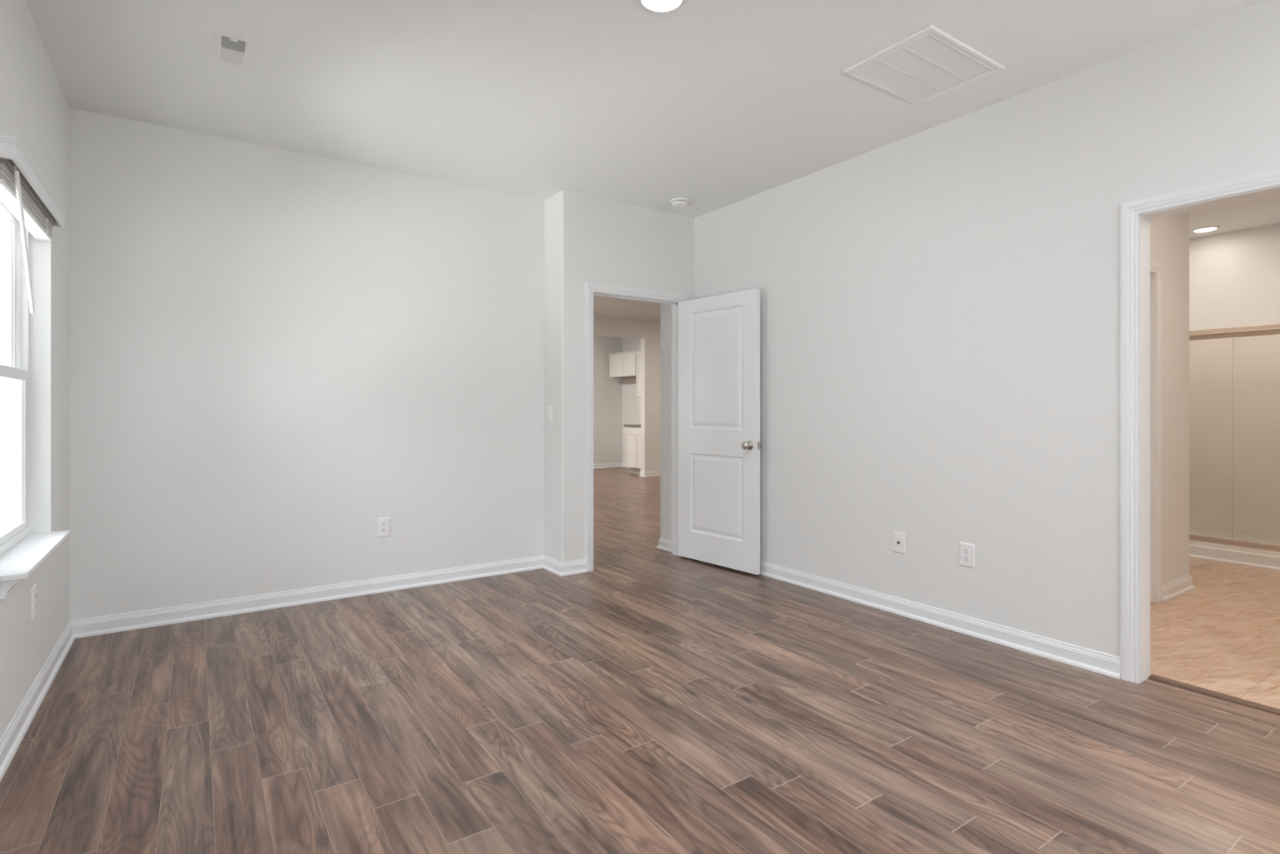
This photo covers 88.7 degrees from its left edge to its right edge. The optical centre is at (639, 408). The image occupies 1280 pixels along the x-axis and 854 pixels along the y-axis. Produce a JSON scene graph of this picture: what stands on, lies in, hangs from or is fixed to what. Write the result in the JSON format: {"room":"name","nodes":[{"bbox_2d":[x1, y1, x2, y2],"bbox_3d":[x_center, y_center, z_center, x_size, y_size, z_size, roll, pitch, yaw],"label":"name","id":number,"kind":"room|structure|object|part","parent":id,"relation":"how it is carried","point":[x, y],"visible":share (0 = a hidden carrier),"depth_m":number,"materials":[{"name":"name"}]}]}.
{"room":"empty bedroom","nodes":[
{"label":"empty bedroom","id":0,"kind":"room"},
{"bbox_2d":[0,0,70,737],"bbox_3d":[-3.079,-0.185,3.438,0.160,2.770,13.590,0,0,-34],"label":"wall","id":1,"kind":"structure","parent":0,"point":[35,109],"depth_m":2.90,"materials":[{"name":"beige paint"}]},
{"bbox_2d":[31,583,36,619],"bbox_3d":[-2.412,0.767,2.608,0.009,0.124,0.080,0,0,-34],"label":"wall outlet","id":2,"kind":"object","parent":1,"relation":"attached to","point":[33,589],"visible":1,"depth_m":2.59,"materials":[{"name":"white plastic"}]},
{"bbox_2d":[0,200,71,599],"bbox_3d":[-2.407,-0.110,2.520,0.218,1.480,0.945,0,0,-34],"label":"window","id":3,"kind":"structure","parent":1,"relation":"in","point":[19,562],"depth_m":2.75,"materials":[{"name":"white plastic"}]},
{"bbox_3d":[-2.475,-0.475,2.474,0.003,0.624,0.785,0,0,-34],"label":"glass pane","id":4,"kind":"part","parent":3,"relation":"part of","materials":[{"name":"white"}]},
{"bbox_3d":[-2.473,-0.472,2.475,0.030,0.694,0.865,0,0,-34],"label":"sash","id":5,"kind":"part","parent":3,"relation":"part of","materials":[{"name":"white plastic"}]},
{"bbox_3d":[-2.448,0.181,2.492,0.003,0.611,0.785,0,0,-34],"label":"glass pane","id":6,"kind":"part","parent":3,"relation":"part of","materials":[{"name":"white"}]},
{"bbox_3d":[-2.446,0.173,2.494,0.030,0.683,0.865,0,0,-34],"label":"sash","id":7,"kind":"part","parent":3,"relation":"part of","materials":[{"name":"white plastic"}]},
{"bbox_3d":[-2.464,-0.150,2.481,0.080,1.400,0.925,0,0,-34],"label":"frame","id":8,"kind":"part","parent":3,"relation":"part of","materials":[{"name":"white plastic"}]},
{"bbox_2d":[0,133,66,313],"bbox_3d":[-2.374,-0.628,2.543,0.095,0.542,0.995,0,0,-34],"label":"window blind","id":9,"kind":"object","parent":3,"relation":"attached to","point":[24,192],"visible":1,"depth_m":2.40,"materials":[{"name":"white plastic"}]},
{"bbox_3d":[-2.200,-0.783,2.308,0.008,0.074,0.016,0,0,-34],"label":"ladder cord","id":10,"kind":"part","parent":9,"relation":"part of","materials":[{"name":"white fabric"}]},
{"bbox_3d":[-2.390,-0.755,2.532,0.052,0.018,0.905,0,0,-34],"label":"rail","id":11,"kind":"part","parent":9,"relation":"part of","materials":[{"name":"white plastic"}]},
{"bbox_3d":[-2.530,-0.783,2.792,0.008,0.074,0.016,0,0,-34],"label":"ladder cord","id":12,"kind":"part","parent":9,"relation":"part of","materials":[{"name":"white fabric"}]},
{"bbox_3d":[-2.374,0.560,2.543,0.137,0.020,0.945,0,0,-34],"label":"sill","id":13,"kind":"part","parent":3,"relation":"part of","materials":[{"name":"white wood"}]},
{"bbox_2d":[0,620,75,782],"bbox_3d":[-1.087,1.135,0.674,0.024,0.090,6.537,0,0,-34],"label":"baseboard","id":14,"kind":"structure","parent":1,"relation":"attached to","point":[11,738],"depth_m":2.53,"materials":[{"name":"white wood"}]},
{"bbox_2d":[70,107,544,620],"bbox_3d":[-1.809,-0.185,4.208,2.807,2.770,0.120,0,0,-34],"label":"wall","id":15,"kind":"structure","parent":0,"point":[277,354],"depth_m":3.92,"materials":[{"name":"beige paint"}]},
{"bbox_2d":[70,555,543,638],"bbox_3d":[-1.818,1.135,4.115,2.687,0.090,0.024,0,0,-34],"label":"baseboard","id":16,"kind":"structure","parent":15,"relation":"attached to","point":[87,627],"depth_m":3.91,"materials":[{"name":"white wood"}]},
{"bbox_2d":[377,516,390,537],"bbox_3d":[-1.658,0.765,4.233,0.080,0.124,0.009,0,0,-34],"label":"wall outlet","id":17,"kind":"object","parent":15,"relation":"attached to","point":[383,523],"visible":1,"depth_m":4.23,"materials":[{"name":"white plastic"}]},
{"bbox_2d":[381,521,386,526],"bbox_3d":[-1.657,0.746,4.231,0.033,0.027,0.003,0,0,-34],"label":"receptacle","id":18,"kind":"object","parent":17,"relation":"attached to","point":[383,523],"depth_m":4.23,"materials":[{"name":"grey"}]},
{"bbox_2d":[593,335,622,463],"bbox_3d":[-3.551,-0.185,11.263,7.862,2.770,0.120,0,0,-34],"label":"wall","id":19,"kind":"structure","parent":0,"point":[607,391],"depth_m":13.16,"materials":[{"name":"beige paint"}]},
{"bbox_2d":[593,462,627,468],"bbox_3d":[-3.274,1.135,10.750,7.742,0.090,1.040,0,0,-34],"label":"baseboard","id":20,"kind":"structure","parent":19,"relation":"attached to","point":[620,464],"depth_m":13.17,"materials":[{"name":"white wood"}]},
{"bbox_2d":[544,191,694,562],"bbox_3d":[-0.130,-0.185,5.111,1.225,2.770,0.297,0,0,-34],"label":"wall","id":21,"kind":"structure","parent":0,"point":[588,238],"depth_m":4.77,"materials":[{"name":"beige paint"}]},
{"bbox_2d":[546,405,551,422],"bbox_3d":[-0.667,0.038,4.801,0.012,0.124,0.078,0,0,-34],"label":"light switch","id":22,"kind":"object","parent":21,"relation":"attached to","point":[548,407],"visible":1,"depth_m":4.79,"materials":[{"name":"white plastic"}]},
{"bbox_2d":[542,555,586,576],"bbox_3d":[-0.558,1.135,4.799,0.213,0.090,0.311,0,0,-34],"label":"baseboard","id":23,"kind":"structure","parent":21,"relation":"attached to","point":[577,566],"depth_m":4.70,"materials":[{"name":"white wood"}]},
{"bbox_2d":[585,281,688,571],"bbox_3d":[-0.037,0.131,5.056,0.938,2.099,0.136,0,0,-34],"label":"door frame","id":24,"kind":"structure","parent":21,"relation":"attached to","point":[592,289],"depth_m":4.87,"materials":[{"name":"white wood"}]},
{"bbox_2d":[593,315,660,471],"bbox_3d":[-1.809,-0.185,10.187,9.532,2.770,0.120,0,0,-34],"label":"wall","id":25,"kind":"structure","parent":0,"point":[648,331],"depth_m":11.45,"materials":[{"name":"beige paint"}]},
{"bbox_2d":[639,470,660,476],"bbox_3d":[1.080,1.135,12.152,2.544,0.090,0.168,0,0,-34],"label":"baseboard","id":26,"kind":"structure","parent":25,"relation":"attached to","point":[642,473],"depth_m":11.46,"materials":[{"name":"white wood"}]},
{"bbox_2d":[650,406,658,413],"bbox_3d":[0.259,0.022,11.514,0.175,0.130,0.012,0,0,-34],"label":"light switch","id":27,"kind":"object","parent":25,"relation":"attached to","point":[654,410],"visible":1,"depth_m":11.51,"materials":[{"name":"white plastic"}]},
{"bbox_2d":[622,337,640,462],"bbox_3d":[0.175,-0.185,12.667,0.120,2.770,1.750,0,0,-34],"label":"wall","id":28,"kind":"structure","parent":0,"point":[631,404],"depth_m":13.12,"materials":[{"name":"beige paint"}]},
{"bbox_2d":[608,351,636,377],"bbox_3d":[-0.210,-0.858,12.786,0.375,0.476,0.980,0,0,-34],"label":"upper cabinet","id":29,"kind":"object","parent":28,"relation":"attached to","point":[622,365],"visible":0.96,"depth_m":12.66,"materials":[{"name":"white paint"}]},
{"bbox_3d":[-0.470,-0.845,12.873,0.019,0.426,0.460,0,0,-34],"label":"cabinet door","id":30,"kind":"part","parent":29,"relation":"part of","materials":[{"name":"white paint"}]},
{"bbox_3d":[-0.210,-1.083,12.786,0.375,0.026,0.980,0,0,-34],"label":"crown moulding","id":31,"kind":"part","parent":29,"relation":"part of","materials":[{"name":"white paint"}]},
{"bbox_3d":[-0.208,-0.845,12.487,0.019,0.426,0.460,0,0,-34],"label":"cabinet door","id":32,"kind":"part","parent":29,"relation":"part of","materials":[{"name":"white paint"}]},
{"bbox_2d":[634,349,640,397],"bbox_3d":[0.246,-0.658,12.117,0.375,0.876,0.690,0,0,-34],"label":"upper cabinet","id":33,"kind":"object","parent":28,"relation":"attached to","point":[638,352],"visible":0.22,"depth_m":12.22,"materials":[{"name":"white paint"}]},
{"bbox_3d":[0.026,-0.645,12.143,0.019,0.830,0.318,0,0,-34],"label":"cabinet door","id":34,"kind":"part","parent":33,"relation":"part of","materials":[{"name":"white paint"}]},
{"bbox_2d":[0,466,1279,853],"bbox_3d":[0.923,1.180,6.161,9.542,0.001,13.370,0,0,-34],"label":"floor","id":35,"kind":"structure","parent":0,"point":[650,700],"depth_m":2.35,"materials":[{"name":"laminate"}]},
{"bbox_2d":[625,426,640,473],"bbox_3d":[0.165,0.749,12.028,0.609,0.862,0.690,0,0,-34],"label":"base cabinet","id":36,"kind":"object","parent":35,"relation":"on","point":[633,437],"visible":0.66,"depth_m":11.93,"materials":[{"name":"white paint"}]},
{"bbox_3d":[-0.173,0.772,12.000,0.019,0.585,0.331,0,0,-34],"label":"cabinet door","id":37,"kind":"part","parent":36,"relation":"part of","materials":[{"name":"white paint"}]},
{"bbox_2d":[623,423,640,426],"bbox_3d":[0.151,0.302,12.025,0.635,0.032,0.702,0,0,-34],"label":"countertop","id":38,"kind":"structure","parent":36,"relation":"on","point":[637,424],"depth_m":11.88,"materials":[{"name":"stone"}]},
{"bbox_3d":[-0.079,0.398,11.862,0.019,0.135,0.666,0,0,-34],"label":"drawer","id":39,"kind":"part","parent":36,"relation":"part of","materials":[{"name":"white paint"}]},
{"bbox_3d":[0.015,0.772,11.723,0.019,0.585,0.331,0,0,-34],"label":"cabinet door","id":40,"kind":"part","parent":36,"relation":"part of","materials":[{"name":"white paint"}]},
{"bbox_2d":[1148,674,1279,715],"bbox_3d":[2.478,1.176,2.549,0.055,0.008,0.808,0,0,-34],"label":"threshold","id":41,"kind":"object","parent":35,"relation":"on","point":[1242,701],"visible":1,"depth_m":2.69,"materials":[{"name":"brown wood"}]},
{"bbox_2d":[25,0,1279,321],"bbox_3d":[0.922,-1.620,6.136,9.812,0.140,13.630,0,0,-34],"label":"ceiling","id":42,"kind":"structure","parent":0,"point":[713,104],"depth_m":3.07,"materials":[{"name":"white paint"}]},
{"bbox_2d":[211,26,255,69],"bbox_3d":[-1.757,-1.623,2.824,0.148,0.173,0.304,0,0,-34],"label":"ceiling vent","id":43,"kind":"object","parent":42,"relation":"in","point":[228,47],"visible":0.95,"depth_m":2.80,"materials":[{"name":"white metal"}]},
{"bbox_3d":[-1.696,-1.542,2.734,0.028,0.009,0.011,0,0,-34],"label":"damper lever","id":44,"kind":"part","parent":43,"relation":"part of","materials":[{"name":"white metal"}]},
{"bbox_2d":[637,0,686,13],"bbox_3d":[0.082,-1.544,2.457,0.192,0.012,0.192,0,0,-34],"label":"recessed light","id":45,"kind":"object","parent":42,"relation":"in","point":[655,6],"visible":1,"depth_m":2.50,"materials":[{"name":"white metal"}]},
{"bbox_2d":[670,197,688,208],"bbox_3d":[0.296,-1.526,4.872,0.142,0.048,0.142,0,0,-34],"label":"smoke detector","id":46,"kind":"object","parent":42,"relation":"attached to","point":[677,202],"visible":1,"depth_m":4.83,"materials":[{"name":"white plastic"}]},
{"bbox_2d":[844,24,1004,105],"bbox_3d":[1.292,-1.623,2.977,0.580,0.174,0.430,0,0,-34],"label":"ceiling vent","id":47,"kind":"object","parent":42,"relation":"in","point":[929,64],"visible":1,"depth_m":2.95,"materials":[{"name":"white metal"}]},
{"bbox_2d":[1191,225,1220,232],"bbox_3d":[4.865,-1.544,5.632,0.192,0.012,0.192,0,0,-34],"label":"recessed light","id":48,"kind":"object","parent":42,"relation":"in","point":[1206,228],"visible":1,"depth_m":5.61,"materials":[{"name":"white metal"}]},
{"bbox_2d":[660,303,671,540],"bbox_3d":[2.607,-0.185,7.077,5.728,2.770,0.230,0,0,-34],"label":"wall","id":49,"kind":"structure","parent":0,"point":[665,309],"depth_m":5.50,"materials":[{"name":"beige paint"}]},
{"bbox_2d":[656,537,671,551],"bbox_3d":[2.548,1.135,7.053,5.652,0.090,0.252,0,0,-34],"label":"baseboard","id":50,"kind":"structure","parent":49,"relation":"attached to","point":[664,544],"depth_m":5.48,"materials":[{"name":"white wood"}]},
{"bbox_2d":[678,288,760,574],"bbox_3d":[0.574,0.158,4.911,0.172,2.012,0.822,0,0,-40],"label":"door","id":51,"kind":"structure","parent":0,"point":[719,444],"depth_m":4.86,"materials":[{"name":"white paint"}]},
{"bbox_3d":[0.753,0.258,4.622,0.068,0.065,0.065,0,0,-40],"label":"knob","id":52,"kind":"part","parent":51,"relation":"part of","materials":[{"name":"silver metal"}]},
{"bbox_3d":[0.838,0.258,4.603,0.025,0.058,0.011,0,0,-40],"label":"latch plate","id":53,"kind":"part","parent":51,"relation":"part of","materials":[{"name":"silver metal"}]},
{"bbox_2d":[694,0,1279,657],"bbox_3d":[2.215,-0.185,2.819,0.115,2.770,6.370,0,0,-34],"label":"wall","id":54,"kind":"structure","parent":0,"point":[940,304],"depth_m":3.38,"materials":[{"name":"beige paint"}]},
{"bbox_2d":[893,531,905,553],"bbox_3d":[1.489,0.770,3.770,0.016,0.118,0.074,0,0,-34],"label":"plate","id":55,"kind":"object","parent":54,"relation":"attached to","point":[899,537],"visible":1,"depth_m":3.77,"materials":[{"name":"white plastic"}]},
{"bbox_2d":[760,560,1119,679],"bbox_3d":[1.268,1.135,4.089,0.024,0.090,2.965,0,0,-34],"label":"baseboard","id":56,"kind":"structure","parent":54,"relation":"attached to","point":[1093,660],"depth_m":3.46,"materials":[{"name":"white"}]},
{"bbox_2d":[960,542,974,568],"bbox_3d":[1.718,0.768,3.441,0.009,0.124,0.080,0,0,-34],"label":"wall outlet","id":57,"kind":"object","parent":54,"relation":"attached to","point":[966,550],"visible":1,"depth_m":3.44,"materials":[{"name":"white plastic"}]},
{"bbox_2d":[963,555,969,561],"bbox_3d":[1.716,0.787,3.440,0.003,0.027,0.033,0,0,-34],"label":"receptacle","id":58,"kind":"object","parent":57,"relation":"attached to","point":[966,558],"depth_m":3.44,"materials":[{"name":"grey plastic"}]},
{"bbox_2d":[963,548,969,554],"bbox_3d":[1.716,0.749,3.440,0.003,0.027,0.033,0,0,-34],"label":"receptacle","id":59,"kind":"object","parent":57,"relation":"attached to","point":[966,551],"depth_m":3.44,"materials":[{"name":"grey plastic"}]},
{"bbox_2d":[1120,168,1279,683],"bbox_3d":[2.417,0.141,2.508,0.132,2.079,0.942,0,0,-34],"label":"door frame","id":60,"kind":"structure","parent":54,"relation":"attached to","point":[1135,215],"depth_m":2.83,"materials":[{"name":"white"}]},
{"bbox_2d":[1150,212,1189,584],"bbox_3d":[2.045,-0.185,4.899,1.943,2.770,2.740,0,0,-34],"label":"wall","id":61,"kind":"structure","parent":0,"point":[1169,235],"depth_m":4.17,"materials":[{"name":"beige paint"}]},
{"bbox_2d":[1150,260,1162,603],"bbox_3d":[2.786,0.146,3.808,0.904,2.067,0.136,0,0,-34],"label":"door frame","id":62,"kind":"structure","parent":61,"relation":"attached to","point":[1156,268],"depth_m":3.99,"materials":[{"name":"white wood"}]},
{"bbox_2d":[1162,574,1195,601],"bbox_3d":[2.671,1.135,5.267,0.542,0.090,2.694,0,0,-34],"label":"baseboard","id":63,"kind":"structure","parent":61,"relation":"attached to","point":[1171,589],"depth_m":4.16,"materials":[{"name":"white wood"}]},
{"bbox_2d":[1150,556,1279,709],"bbox_3d":[3.922,1.196,3.986,4.030,0.029,6.380,0,0,-34],"label":"floor","id":64,"kind":"structure","parent":0,"point":[1222,634],"depth_m":3.45,"materials":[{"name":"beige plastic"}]},
{"bbox_2d":[1189,524,1279,570],"bbox_3d":[4.902,1.115,5.270,0.935,0.131,1.640,0,0,-34],"label":"shower pan","id":65,"kind":"object","parent":64,"relation":"on","point":[1262,558],"visible":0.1,"depth_m":5.12,"materials":[{"name":"white plastic"}]},
{"bbox_2d":[1189,324,1279,551],"bbox_3d":[4.560,0.212,5.037,0.048,1.674,1.630,0,0,-34],"label":"shower door","id":66,"kind":"structure","parent":65,"relation":"on","point":[1271,329],"depth_m":5.01,"materials":[{"name":"brown metal"}]},
{"bbox_3d":[4.560,-0.588,5.037,0.048,0.074,1.630,0,0,-34],"label":"rail","id":67,"kind":"part","parent":66,"relation":"part of","materials":[{"name":"brown metal"}]},
{"bbox_2d":[1189,222,1279,330],"bbox_3d":[5.632,-0.185,5.144,0.120,2.770,6.370,0,0,-34],"label":"wall","id":68,"kind":"structure","parent":0,"point":[1234,276],"depth_m":5.70,"materials":[{"name":"beige paint"}]},
{"bbox_3d":[4.909,-0.185,5.274,0.930,2.770,1.880,0,0,-34],"label":"wall","id":69,"kind":"structure","parent":0,"visible":0},
{"bbox_2d":[1189,333,1279,534],"bbox_3d":[4.939,0.189,5.295,0.845,1.720,1.640,0,0,-34],"label":"shower surround","id":70,"kind":"object","parent":69,"relation":"attached to","point":[1234,382],"visible":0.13,"depth_m":5.68,"materials":[{"name":"white plastic"}]}
]}

